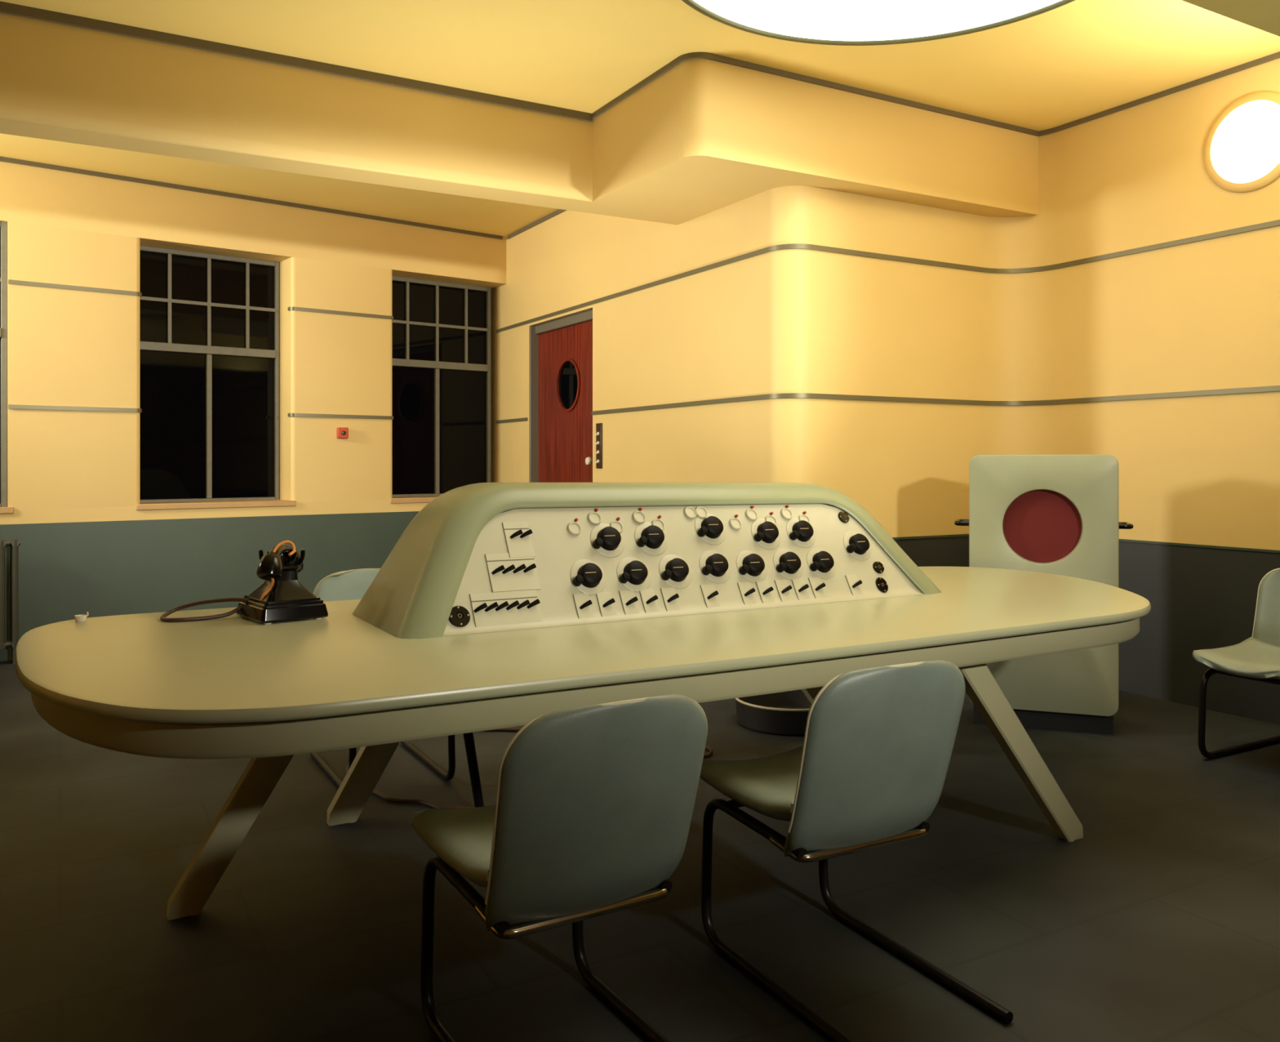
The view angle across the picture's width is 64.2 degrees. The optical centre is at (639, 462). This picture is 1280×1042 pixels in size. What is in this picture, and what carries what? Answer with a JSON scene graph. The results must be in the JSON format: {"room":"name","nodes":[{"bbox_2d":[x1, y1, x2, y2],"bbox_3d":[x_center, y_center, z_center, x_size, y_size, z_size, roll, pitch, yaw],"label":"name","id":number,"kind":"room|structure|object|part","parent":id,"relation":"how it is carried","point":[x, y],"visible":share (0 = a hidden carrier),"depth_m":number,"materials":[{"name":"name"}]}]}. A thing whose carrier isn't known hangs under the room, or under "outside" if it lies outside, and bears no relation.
{"room":"control room","nodes":[
{"label":"control room","id":0,"kind":"room"},
{"bbox_2d":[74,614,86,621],"bbox_3d":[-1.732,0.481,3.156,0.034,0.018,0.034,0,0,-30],"label":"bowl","id":1,"kind":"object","parent":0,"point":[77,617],"depth_m":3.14,"materials":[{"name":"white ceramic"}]},
{"bbox_2d":[0,161,506,524],"bbox_3d":[-3.912,-0.450,6.755,7.700,3.400,0.340,0,0,-38],"label":"wall","id":2,"kind":"structure","parent":0,"point":[66,347],"depth_m":6.99,"materials":[{"name":"beige paint"}]},
{"bbox_2d":[0,221,13,513],"bbox_3d":[-4.431,-0.604,6.176,1.087,1.853,0.104,0,0,-38],"label":"window","id":3,"kind":"structure","parent":2,"relation":"in","point":[4,508],"depth_m":6.48,"materials":[{"name":"grey paint"}]},
{"bbox_3d":[-4.446,-1.174,6.194,0.992,0.678,0.006,0,0,-38],"label":"pane","id":4,"kind":"part","parent":3,"relation":"part of","materials":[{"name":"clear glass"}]},
{"bbox_3d":[-4.446,-0.269,6.194,0.992,1.092,0.006,0,0,-38],"label":"pane","id":5,"kind":"part","parent":3,"relation":"part of","materials":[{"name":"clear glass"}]},
{"bbox_3d":[-4.442,-0.618,6.190,1.027,1.825,0.070,0,0,-38],"label":"frame","id":6,"kind":"part","parent":3,"relation":"part of","materials":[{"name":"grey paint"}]},
{"bbox_3d":[-4.416,0.302,6.157,1.087,0.042,0.054,0,0,-38],"label":"sill","id":7,"kind":"part","parent":3,"relation":"part of","materials":[{"name":"beige wood"}]},
{"bbox_2d":[8,279,142,297],"bbox_3d":[-3.697,-1.147,6.709,0.786,0.026,0.059,0,0,-41],"label":"trim","id":8,"kind":"structure","parent":2,"relation":"attached to","point":[10,282],"depth_m":6.68,"materials":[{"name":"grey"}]},
{"bbox_2d":[8,404,142,412],"bbox_3d":[-3.697,-0.356,6.709,0.786,0.026,0.059,0,0,-41],"label":"trim","id":9,"kind":"structure","parent":2,"relation":"attached to","point":[10,406],"depth_m":6.68,"materials":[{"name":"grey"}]},
{"bbox_2d":[0,511,419,661],"bbox_3d":[-3.873,0.820,6.568,6.930,0.860,0.022,0,0,-38],"label":"wainscoting","id":10,"kind":"structure","parent":2,"relation":"attached to","point":[101,568],"depth_m":7.02,"materials":[{"name":"grey paint"}]},
{"bbox_2d":[136,244,296,510],"bbox_3d":[-3.086,-0.604,7.380,1.090,1.853,0.324,0,0,-38],"label":"window","id":11,"kind":"structure","parent":2,"relation":"in","point":[210,323],"depth_m":7.47,"materials":[{"name":"black glass"}]},
{"bbox_3d":[-3.168,-1.174,7.484,0.995,0.678,0.006,0,0,-38],"label":"pane","id":12,"kind":"part","parent":11,"relation":"part of","materials":[{"name":"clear glass"}]},
{"bbox_3d":[-3.168,-0.269,7.484,0.995,1.092,0.006,0,0,-38],"label":"pane","id":13,"kind":"part","parent":11,"relation":"part of","materials":[{"name":"clear glass"}]},
{"bbox_3d":[-3.071,0.302,7.360,1.090,0.042,0.274,0,0,-38],"label":"sill","id":14,"kind":"part","parent":11,"relation":"part of","materials":[{"name":"beige wood"}]},
{"bbox_2d":[0,156,502,239],"bbox_3d":[-3.884,-1.919,6.558,6.900,0.033,0.024,0,0,-38],"label":"trim","id":15,"kind":"structure","parent":2,"relation":"attached to","point":[4,159],"depth_m":7.30,"materials":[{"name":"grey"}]},
{"bbox_2d":[288,306,393,319],"bbox_3d":[-2.284,-1.147,7.849,0.832,0.026,0.061,0,0,-38],"label":"trim","id":16,"kind":"structure","parent":2,"relation":"attached to","point":[298,308],"depth_m":7.81,"materials":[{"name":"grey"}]},
{"bbox_2d":[288,413,393,419],"bbox_3d":[-2.284,-0.356,7.849,0.832,0.026,0.061,0,0,-38],"label":"trim","id":17,"kind":"structure","parent":2,"relation":"attached to","point":[300,415],"depth_m":7.80,"materials":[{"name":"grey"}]},
{"bbox_2d":[337,426,348,438],"bbox_3d":[-2.274,-0.228,7.807,0.084,0.084,0.039,0,0,-38],"label":"fire alarm","id":18,"kind":"object","parent":2,"relation":"attached to","point":[342,433],"visible":1,"depth_m":7.79,"materials":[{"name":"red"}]},
{"bbox_2d":[390,275,491,503],"bbox_3d":[-1.654,-0.604,8.511,1.060,1.853,0.324,0,0,-38],"label":"window","id":19,"kind":"structure","parent":2,"relation":"in","point":[442,331],"depth_m":8.64,"materials":[{"name":"black glass"}]},
{"bbox_3d":[-1.643,0.302,8.488,1.050,0.042,0.274,0,0,-38],"label":"sill","id":20,"kind":"part","parent":19,"relation":"part of","materials":[{"name":"beige wood"}]},
{"bbox_3d":[-1.725,-1.174,8.625,0.995,0.678,0.006,0,0,-38],"label":"pane","id":21,"kind":"part","parent":19,"relation":"part of","materials":[{"name":"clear glass"}]},
{"bbox_3d":[-1.725,-0.269,8.625,0.995,1.092,0.006,0,0,-38],"label":"pane","id":22,"kind":"part","parent":19,"relation":"part of","materials":[{"name":"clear glass"}]},
{"bbox_2d":[0,659,1279,1041],"bbox_3d":[-0.615,1.300,2.871,8.970,0.100,12.400,0,0,-30],"label":"floor","id":23,"kind":"structure","parent":0,"point":[1160,922],"depth_m":2.84,"materials":[{"name":"grey concrete"}]},
{"bbox_2d":[0,538,20,663],"bbox_3d":[-4.151,0.864,6.191,0.665,0.772,0.106,0,0,-38],"label":"radiator","id":24,"kind":"object","parent":23,"relation":"on","point":[14,544],"visible":0.88,"depth_m":6.33,"materials":[{"name":"metal"}]},
{"bbox_2d":[310,568,455,787],"bbox_3d":[-1.043,0.849,4.119,0.464,0.801,0.728,0,0,-30],"label":"chair","id":25,"kind":"object","parent":23,"relation":"on","point":[349,584],"visible":0.2,"depth_m":4.23,"materials":[{"name":"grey plastic"}]},
{"bbox_3d":[-1.121,0.680,4.256,0.456,0.458,0.200,0,0,-30],"label":"backrest","id":26,"kind":"part","parent":25,"relation":"part of","materials":[{"name":"blue plastic"}]},
{"bbox_2d":[345,727,712,808],"bbox_3d":[-0.497,1.241,4.360,1.469,0.016,1.145,0,0,-30],"label":"cable","id":27,"kind":"object","parent":23,"relation":"on","point":[709,753],"visible":0.28,"depth_m":3.75,"materials":[{"name":"brown rubber"}]},
{"bbox_2d":[411,693,707,1041],"bbox_3d":[-0.160,0.849,2.139,0.464,0.801,0.728,0,0,-32],"label":"chair","id":28,"kind":"object","parent":23,"relation":"on","point":[591,815],"visible":1,"depth_m":1.97,"materials":[{"name":"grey plastic"}]},
{"bbox_3d":[-0.224,0.816,2.243,0.464,0.096,0.486,0,0,-32],"label":"seat","id":29,"kind":"part","parent":28,"relation":"part of","materials":[{"name":"grey plastic"}]},
{"bbox_3d":[-0.078,0.680,2.006,0.456,0.458,0.200,0,0,-32],"label":"backrest","id":30,"kind":"part","parent":28,"relation":"part of","materials":[{"name":"blue plastic"}]},
{"bbox_2d":[14,566,1151,919],"bbox_3d":[0.186,0.874,3.441,3.936,0.767,1.602,0,0,-30],"label":"desk","id":31,"kind":"object","parent":23,"relation":"on","point":[234,686],"visible":0.82,"depth_m":2.71,"materials":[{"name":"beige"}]},
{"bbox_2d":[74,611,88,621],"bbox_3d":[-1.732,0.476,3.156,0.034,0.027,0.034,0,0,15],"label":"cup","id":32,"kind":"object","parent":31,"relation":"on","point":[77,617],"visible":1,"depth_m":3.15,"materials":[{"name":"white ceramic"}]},
{"bbox_3d":[-1.071,0.885,2.921,0.517,0.739,0.060,0,0,-28],"label":"leg","id":33,"kind":"part","parent":31,"relation":"part of","materials":[{"name":"grey ceramic"}]},
{"bbox_2d":[160,540,328,623],"bbox_3d":[-1.245,0.366,3.199,0.428,0.248,0.327,0,0,-40],"label":"telephone","id":34,"kind":"object","parent":31,"relation":"on","point":[282,597],"visible":1,"depth_m":3.17,"materials":[{"name":"black plastic"}]},
{"bbox_3d":[-1.369,0.458,3.211,0.260,0.064,0.109,0,0,-24],"label":"line cord","id":35,"kind":"part","parent":34,"relation":"part of","materials":[{"name":"brown fabric"}]},
{"bbox_3d":[-1.120,0.334,3.161,0.105,0.184,0.046,0,0,-32],"label":"handset cord","id":36,"kind":"part","parent":34,"relation":"part of","materials":[{"name":"orange plastic"}]},
{"bbox_3d":[-0.852,0.886,3.625,0.500,0.742,0.068,0,0,-23],"label":"leg","id":37,"kind":"part","parent":31,"relation":"part of","materials":[{"name":"grey ceramic"}]},
{"bbox_3d":[-0.608,0.880,3.550,0.037,0.751,0.280,0,0,16],"label":"conduit post","id":38,"kind":"part","parent":31,"relation":"part of","materials":[{"name":"black metal"}]},
{"bbox_2d":[352,482,942,638],"bbox_3d":[0.110,0.278,3.589,2.100,0.423,0.590,0,0,-30],"label":"control panel","id":39,"kind":"object","parent":31,"relation":"on","point":[481,557],"visible":1,"depth_m":3.33,"materials":[{"name":"beige metal"}]},
{"bbox_2d":[448,605,470,626],"bbox_3d":[-0.522,0.444,2.947,0.066,0.059,0.038,0,0,-30],"label":"socket","id":40,"kind":"object","parent":39,"relation":"attached to","point":[458,615],"depth_m":2.94,"materials":[{"name":"black metal"}]},
{"bbox_2d":[469,589,542,626],"bbox_3d":[-0.397,0.431,3.028,0.212,0.092,0.055,0,0,-30],"label":"switch","id":41,"kind":"object","parent":39,"relation":"attached to","point":[487,607],"depth_m":3.02,"materials":[{"name":"black plastic"}]},
{"bbox_2d":[484,552,540,591],"bbox_3d":[-0.387,0.331,3.100,0.157,0.110,0.066,0,0,-30],"label":"switch","id":42,"kind":"object","parent":39,"relation":"attached to","point":[504,571],"depth_m":3.10,"materials":[{"name":"black plastic"}]},
{"bbox_2d":[502,521,535,557],"bbox_3d":[-0.376,0.238,3.167,0.088,0.107,0.064,0,0,-30],"label":"switch","id":43,"kind":"object","parent":39,"relation":"attached to","point":[518,538],"depth_m":3.16,"materials":[{"name":"black plastic"}]},
{"bbox_2d":[573,592,593,618],"bbox_3d":[-0.174,0.446,3.145,0.052,0.081,0.049,0,0,-30],"label":"switch","id":44,"kind":"object","parent":39,"relation":"attached to","point":[583,602],"depth_m":3.14,"materials":[{"name":"black plastic"}]},
{"bbox_3d":[-0.164,0.350,3.191,0.100,0.078,0.031,0,-30,-30],"label":"fader knob","id":45,"kind":"part","parent":39,"relation":"part of","materials":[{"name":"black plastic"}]},
{"bbox_3d":[-0.162,0.359,3.210,0.124,0.124,0.004,0,-30,-30],"label":"dial plate","id":46,"kind":"part","parent":39,"relation":"part of","materials":[{"name":"plastic"}]},
{"bbox_2d":[595,591,616,616],"bbox_3d":[-0.104,0.446,3.185,0.052,0.081,0.049,0,0,-30],"label":"switch","id":47,"kind":"object","parent":39,"relation":"attached to","point":[606,601],"depth_m":3.18,"materials":[{"name":"black plastic"}]},
{"bbox_3d":[-0.107,0.243,3.295,0.100,0.078,0.031,0,-30,-30],"label":"fader knob","id":48,"kind":"part","parent":39,"relation":"part of","materials":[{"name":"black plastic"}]},
{"bbox_3d":[-0.105,0.251,3.314,0.124,0.124,0.004,0,-30,-30],"label":"dial plate","id":49,"kind":"part","parent":39,"relation":"part of","materials":[{"name":"black plastic"}]},
{"bbox_2d":[618,590,639,613],"bbox_3d":[-0.033,0.446,3.225,0.052,0.081,0.049,0,0,-30],"label":"switch","id":50,"kind":"object","parent":39,"relation":"attached to","point":[628,600],"depth_m":3.22,"materials":[{"name":"black plastic"}]},
{"bbox_3d":[-0.021,0.350,3.272,0.100,0.078,0.031,0,-30,-30],"label":"fader knob","id":51,"kind":"part","parent":39,"relation":"part of","materials":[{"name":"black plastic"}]},
{"bbox_3d":[-0.019,0.359,3.291,0.124,0.124,0.004,0,-30,-30],"label":"dial plate","id":52,"kind":"part","parent":39,"relation":"part of","materials":[{"name":"black plastic"}]},
{"bbox_2d":[640,588,659,613],"bbox_3d":[0.031,0.446,3.262,0.052,0.081,0.049,0,0,-30],"label":"switch","id":53,"kind":"object","parent":39,"relation":"attached to","point":[649,597],"depth_m":3.26,"materials":[{"name":"black plastic"}]},
{"bbox_3d":[0.035,0.243,3.376,0.100,0.078,0.031,0,-30,-30],"label":"fader knob","id":54,"kind":"part","parent":39,"relation":"part of","materials":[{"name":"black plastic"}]},
{"bbox_3d":[0.038,0.252,3.395,0.124,0.124,0.004,0,-30,-30],"label":"dial plate","id":55,"kind":"part","parent":39,"relation":"part of","materials":[{"name":"black plastic"}]},
{"bbox_2d":[660,586,680,611],"bbox_3d":[0.100,0.446,3.301,0.052,0.081,0.049,0,0,-30],"label":"switch","id":56,"kind":"object","parent":39,"relation":"attached to","point":[670,597],"depth_m":3.30,"materials":[{"name":"black plastic"}]},
{"bbox_3d":[0.115,0.350,3.351,0.100,0.078,0.031,0,-30,-30],"label":"fader knob","id":57,"kind":"part","parent":39,"relation":"part of","materials":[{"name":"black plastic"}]},
{"bbox_3d":[0.118,0.359,3.369,0.124,0.124,0.004,0,-30,-30],"label":"dial plate","id":58,"kind":"part","parent":39,"relation":"part of","materials":[{"name":"black plastic"}]},
{"bbox_3d":[0.198,0.315,3.434,1.863,0.350,0.220,0,0,-30],"label":"control panel","id":59,"kind":"part","parent":39,"relation":"part of","materials":[{"name":"beige metal"}]},
{"bbox_2d":[700,584,719,607],"bbox_3d":[0.234,0.447,3.377,0.052,0.081,0.049,0,0,-30],"label":"switch","id":60,"kind":"object","parent":39,"relation":"attached to","point":[709,593],"depth_m":3.38,"materials":[{"name":"black plastic"}]},
{"bbox_3d":[0.242,0.220,3.510,0.100,0.078,0.031,0,-30,-30],"label":"fader knob","id":61,"kind":"part","parent":39,"relation":"part of","materials":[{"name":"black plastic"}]},
{"bbox_3d":[0.244,0.229,3.529,0.124,0.124,0.004,0,-30,-30],"label":"dial plate","id":62,"kind":"part","parent":39,"relation":"part of","materials":[{"name":"black plastic"}]},
{"bbox_3d":[0.253,0.342,3.434,0.100,0.078,0.031,0,-30,-30],"label":"fader knob","id":63,"kind":"part","parent":39,"relation":"part of","materials":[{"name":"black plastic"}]},
{"bbox_3d":[0.255,0.351,3.453,0.124,0.124,0.004,0,-30,-30],"label":"dial plate","id":64,"kind":"part","parent":39,"relation":"part of","materials":[{"name":"black plastic"}]},
{"bbox_2d":[737,581,756,604],"bbox_3d":[0.364,0.447,3.451,0.052,0.081,0.049,0,0,-30],"label":"switch","id":65,"kind":"object","parent":39,"relation":"attached to","point":[746,590],"depth_m":3.45,"materials":[{"name":"black plastic"}]},
{"bbox_3d":[0.384,0.349,3.505,0.100,0.078,0.031,0,-30,-30],"label":"fader knob","id":66,"kind":"part","parent":39,"relation":"part of","materials":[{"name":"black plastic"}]},
{"bbox_3d":[0.386,0.358,3.524,0.124,0.124,0.004,0,-30,-30],"label":"dial plate","id":67,"kind":"part","parent":39,"relation":"part of","materials":[{"name":"black plastic"}]},
{"bbox_2d":[755,580,774,603],"bbox_3d":[0.430,0.447,3.489,0.052,0.081,0.049,0,0,-30],"label":"switch","id":68,"kind":"object","parent":39,"relation":"attached to","point":[765,589],"depth_m":3.49,"materials":[{"name":"black plastic"}]},
{"bbox_3d":[0.447,0.244,3.611,0.100,0.078,0.031,0,-30,-30],"label":"fader knob","id":69,"kind":"part","parent":39,"relation":"part of","materials":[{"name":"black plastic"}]},
{"bbox_3d":[0.449,0.253,3.630,0.124,0.124,0.004,0,-30,-30],"label":"dial plate","id":70,"kind":"part","parent":39,"relation":"part of","materials":[{"name":"black plastic"}]},
{"bbox_2d":[773,578,793,601],"bbox_3d":[0.500,0.447,3.529,0.052,0.081,0.049,0,0,-30],"label":"switch","id":71,"kind":"object","parent":39,"relation":"attached to","point":[783,588],"depth_m":3.53,"materials":[{"name":"black plastic"}]},
{"bbox_3d":[0.524,0.358,3.602,0.124,0.124,0.004,0,-30,-30],"label":"dial plate","id":72,"kind":"part","parent":39,"relation":"part of","materials":[{"name":"black plastic"}]},
{"bbox_3d":[0.521,0.349,3.583,0.100,0.078,0.031,0,-30,-30],"label":"fader knob","id":73,"kind":"part","parent":39,"relation":"part of","materials":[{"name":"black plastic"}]},
{"bbox_3d":[0.586,0.253,3.708,0.124,0.124,0.004,0,-30,-30],"label":"dial plate","id":74,"kind":"part","parent":39,"relation":"part of","materials":[{"name":"black plastic"}]},
{"bbox_2d":[791,577,810,599],"bbox_3d":[0.564,0.447,3.565,0.052,0.081,0.049,0,0,-30],"label":"switch","id":75,"kind":"object","parent":39,"relation":"attached to","point":[801,588],"depth_m":3.56,"materials":[{"name":"black plastic"}]},
{"bbox_3d":[0.583,0.245,3.689,0.100,0.078,0.031,0,-30,-30],"label":"fader knob","id":76,"kind":"part","parent":39,"relation":"part of","materials":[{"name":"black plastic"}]},
{"bbox_2d":[808,577,826,598],"bbox_3d":[0.629,0.447,3.602,0.052,0.081,0.049,0,0,-30],"label":"switch","id":77,"kind":"object","parent":39,"relation":"attached to","point":[817,588],"depth_m":3.60,"materials":[{"name":"black plastic"}]},
{"bbox_3d":[0.653,0.361,3.673,0.124,0.124,0.004,0,-30,-30],"label":"dial plate","id":78,"kind":"part","parent":39,"relation":"part of","materials":[{"name":"black plastic"}]},
{"bbox_3d":[0.651,0.353,3.655,0.100,0.078,0.031,0,-30,-30],"label":"fader knob","id":79,"kind":"part","parent":39,"relation":"part of","materials":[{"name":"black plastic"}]},
{"bbox_2d":[838,511,849,523],"bbox_3d":[0.768,0.205,3.843,0.048,0.044,0.030,0,0,-30],"label":"socket","id":80,"kind":"object","parent":39,"relation":"attached to","point":[843,516],"depth_m":3.84,"materials":[{"name":"black metal"}]},
{"bbox_2d":[844,573,863,595],"bbox_3d":[0.777,0.447,3.686,0.052,0.081,0.049,0,0,-30],"label":"switch","id":81,"kind":"object","parent":39,"relation":"attached to","point":[854,584],"depth_m":3.68,"materials":[{"name":"black plastic"}]},
{"bbox_3d":[0.810,0.308,3.799,0.124,0.124,0.004,0,-30,-30],"label":"dial plate","id":82,"kind":"part","parent":39,"relation":"part of","materials":[{"name":"black plastic"}]},
{"bbox_3d":[0.807,0.299,3.780,0.100,0.078,0.031,0,-30,-30],"label":"fader knob","id":83,"kind":"part","parent":39,"relation":"part of","materials":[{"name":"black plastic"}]},
{"bbox_2d":[872,560,884,573],"bbox_3d":[0.886,0.389,3.786,0.048,0.044,0.030,0,0,-30],"label":"socket","id":84,"kind":"object","parent":39,"relation":"attached to","point":[877,566],"depth_m":3.78,"materials":[{"name":"black metal"}]},
{"bbox_2d":[875,577,888,592],"bbox_3d":[0.889,0.450,3.747,0.050,0.056,0.037,0,0,-30],"label":"socket","id":85,"kind":"object","parent":39,"relation":"attached to","point":[881,583],"depth_m":3.74,"materials":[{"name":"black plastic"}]},
{"bbox_3d":[0.680,0.886,4.356,0.658,0.741,0.056,0,0,-30],"label":"leg","id":86,"kind":"part","parent":31,"relation":"part of","materials":[{"name":"grey ceramic"}]},
{"bbox_3d":[1.186,0.886,3.240,0.675,0.742,0.061,0,0,-32],"label":"leg","id":87,"kind":"part","parent":31,"relation":"part of","materials":[{"name":"grey ceramic"}]},
{"bbox_2d":[735,688,811,735],"bbox_3d":[0.718,1.186,4.907,0.526,0.128,0.526,0,0,-30],"label":"waste bin","id":88,"kind":"object","parent":23,"relation":"on","point":[783,713],"visible":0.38,"depth_m":4.73,"materials":[{"name":"black metal"}]},
{"bbox_2d":[699,659,1013,1041],"bbox_3d":[0.481,0.849,2.505,0.464,0.801,0.728,0,0,-28],"label":"chair","id":89,"kind":"object","parent":23,"relation":"on","point":[869,770],"visible":1,"depth_m":2.33,"materials":[{"name":"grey plastic"}]},
{"bbox_3d":[0.425,0.816,2.612,0.464,0.096,0.486,0,0,-28],"label":"seat","id":90,"kind":"part","parent":89,"relation":"part of","materials":[{"name":"grey plastic"}]},
{"bbox_3d":[0.554,0.680,2.365,0.456,0.458,0.200,0,0,-28],"label":"backrest","id":91,"kind":"part","parent":89,"relation":"part of","materials":[{"name":"blue plastic"}]},
{"bbox_2d":[954,454,1133,734],"bbox_3d":[1.940,0.606,4.933,0.797,1.288,0.380,0,0,20],"label":"cabinet","id":92,"kind":"object","parent":23,"relation":"on","point":[1058,514],"visible":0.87,"depth_m":4.75,"materials":[{"name":"beige metal"}]},
{"bbox_3d":[1.595,0.295,5.041,0.073,0.024,0.173,0,0,20],"label":"handle","id":93,"kind":"part","parent":92,"relation":"part of","materials":[{"name":"black metal"}]},
{"bbox_2d":[1003,488,1081,562],"bbox_3d":[1.893,0.298,4.801,0.354,0.354,0.008,0,0,20],"label":"grille","id":94,"kind":"object","parent":92,"relation":"attached to","point":[1040,525],"depth_m":4.80,"materials":[{"name":"red fabric"}]},
{"bbox_3d":[2.275,0.295,4.796,0.073,0.024,0.173,0,0,20],"label":"handle","id":95,"kind":"part","parent":92,"relation":"part of","materials":[{"name":"black metal"}]},
{"bbox_2d":[1191,567,1279,758],"bbox_3d":[2.707,0.849,4.254,0.728,0.801,0.464,0,0,-30],"label":"chair","id":96,"kind":"object","parent":23,"relation":"on","point":[1257,657],"visible":1,"depth_m":4.30,"materials":[{"name":"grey plastic"}]},
{"bbox_3d":[2.601,0.816,4.194,0.486,0.096,0.464,0,0,-30],"label":"seat","id":97,"kind":"part","parent":96,"relation":"part of","materials":[{"name":"grey plastic"}]},
{"bbox_3d":[2.843,0.680,4.332,0.200,0.458,0.456,0,0,-30],"label":"backrest","id":98,"kind":"part","parent":96,"relation":"part of","materials":[{"name":"grey plastic"}]},
{"bbox_2d":[0,0,1279,236],"bbox_3d":[-0.615,-1.730,2.871,8.970,0.860,12.400,0,0,-30],"label":"ceiling","id":99,"kind":"structure","parent":0,"point":[704,136],"depth_m":5.05,"materials":[{"name":"yellow paint"}]},
{"bbox_2d":[0,1,592,122],"bbox_3d":[-2.881,-1.942,4.257,6.000,0.047,0.030,0,0,-30],"label":"trim","id":100,"kind":"structure","parent":99,"relation":"attached to","point":[7,8],"depth_m":4.89,"materials":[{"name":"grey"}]},
{"bbox_2d":[681,0,1075,45],"bbox_3d":[0.995,-1.942,3.752,1.930,0.036,1.930,0,0,-30],"label":"recessed light","id":101,"kind":"object","parent":99,"relation":"in","point":[820,22],"visible":1,"depth_m":4.43,"materials":[{"name":"white"}]},
{"bbox_2d":[491,57,1279,550],"bbox_3d":[2.353,-0.450,4.531,1.930,3.400,11.950,0,0,-30],"label":"wall","id":102,"kind":"structure","parent":0,"point":[1205,314],"depth_m":5.70,"materials":[{"name":"beige paint"}]},
{"bbox_2d":[496,417,528,423],"bbox_3d":[-1.082,-0.356,8.617,0.021,0.026,0.670,0,0,-30],"label":"trim","id":103,"kind":"structure","parent":102,"relation":"attached to","point":[525,419],"depth_m":8.58,"materials":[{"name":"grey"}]},
{"bbox_2d":[506,208,567,239],"bbox_3d":[-0.446,-1.919,7.495,0.024,0.033,2.730,0,0,-30],"label":"trim","id":104,"kind":"structure","parent":102,"relation":"attached to","point":[560,211],"depth_m":8.15,"materials":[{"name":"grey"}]},
{"bbox_2d":[528,309,592,482],"bbox_3d":[-0.561,0.068,7.840,0.144,2.364,1.136,0,0,-30],"label":"door","id":105,"kind":"structure","parent":102,"relation":"in","point":[561,350],"depth_m":7.92,"materials":[{"name":"red wood"}]},
{"bbox_3d":[-0.541,-0.595,7.822,0.006,0.380,0.380,0,0,-30],"label":"porthole pane","id":106,"kind":"part","parent":105,"relation":"part of","materials":[{"name":"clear glass"}]},
{"bbox_3d":[-0.360,-0.012,7.421,0.068,0.064,0.064,0,0,-30],"label":"knob","id":107,"kind":"part","parent":105,"relation":"part of","materials":[{"name":"beige plastic"}]},
{"bbox_2d":[594,422,602,468],"bbox_3d":[-0.274,-0.119,7.155,0.041,0.315,0.112,0,0,-30],"label":"switch plate","id":108,"kind":"object","parent":102,"relation":"attached to","point":[598,444],"visible":1,"depth_m":7.14,"materials":[{"name":"brown wood"}]},
{"bbox_2d":[496,219,1279,333],"bbox_3d":[2.370,-1.147,4.316,1.771,0.026,11.560,0,0,-30],"label":"trim","id":109,"kind":"structure","parent":102,"relation":"attached to","point":[1275,223],"depth_m":5.76,"materials":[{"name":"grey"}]},
{"bbox_2d":[591,385,1279,414],"bbox_3d":[2.824,-0.356,3.518,1.771,0.026,9.724,0,0,-30],"label":"trim","id":110,"kind":"structure","parent":102,"relation":"attached to","point":[1275,388],"depth_m":5.68,"materials":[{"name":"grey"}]},
{"bbox_2d":[591,51,1279,136],"bbox_3d":[1.760,-1.950,5.349,4.146,0.031,1.686,0,0,15],"label":"trim","id":111,"kind":"structure","parent":102,"relation":"attached to","point":[691,55],"depth_m":5.33,"materials":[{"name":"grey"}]},
{"bbox_2d":[892,533,1279,552],"bbox_3d":[3.339,0.424,2.607,1.778,0.012,7.631,0,0,-30],"label":"trim","id":112,"kind":"structure","parent":102,"relation":"attached to","point":[953,535],"depth_m":5.35,"materials":[{"name":"grey paint"}]},
{"bbox_2d":[893,535,1279,724],"bbox_3d":[2.824,0.840,3.518,1.772,0.820,9.724,0,0,-30],"label":"wainscoting","id":113,"kind":"structure","parent":102,"relation":"attached to","point":[1199,597],"depth_m":5.27,"materials":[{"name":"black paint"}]},
{"bbox_2d":[1203,91,1279,192],"bbox_3d":[2.979,-1.565,4.980,0.036,0.476,0.476,0,0,-30],"label":"wall lamp","id":114,"kind":"object","parent":102,"relation":"attached to","point":[1242,152],"visible":1,"depth_m":4.98,"materials":[{"name":"white glass"}]}
]}

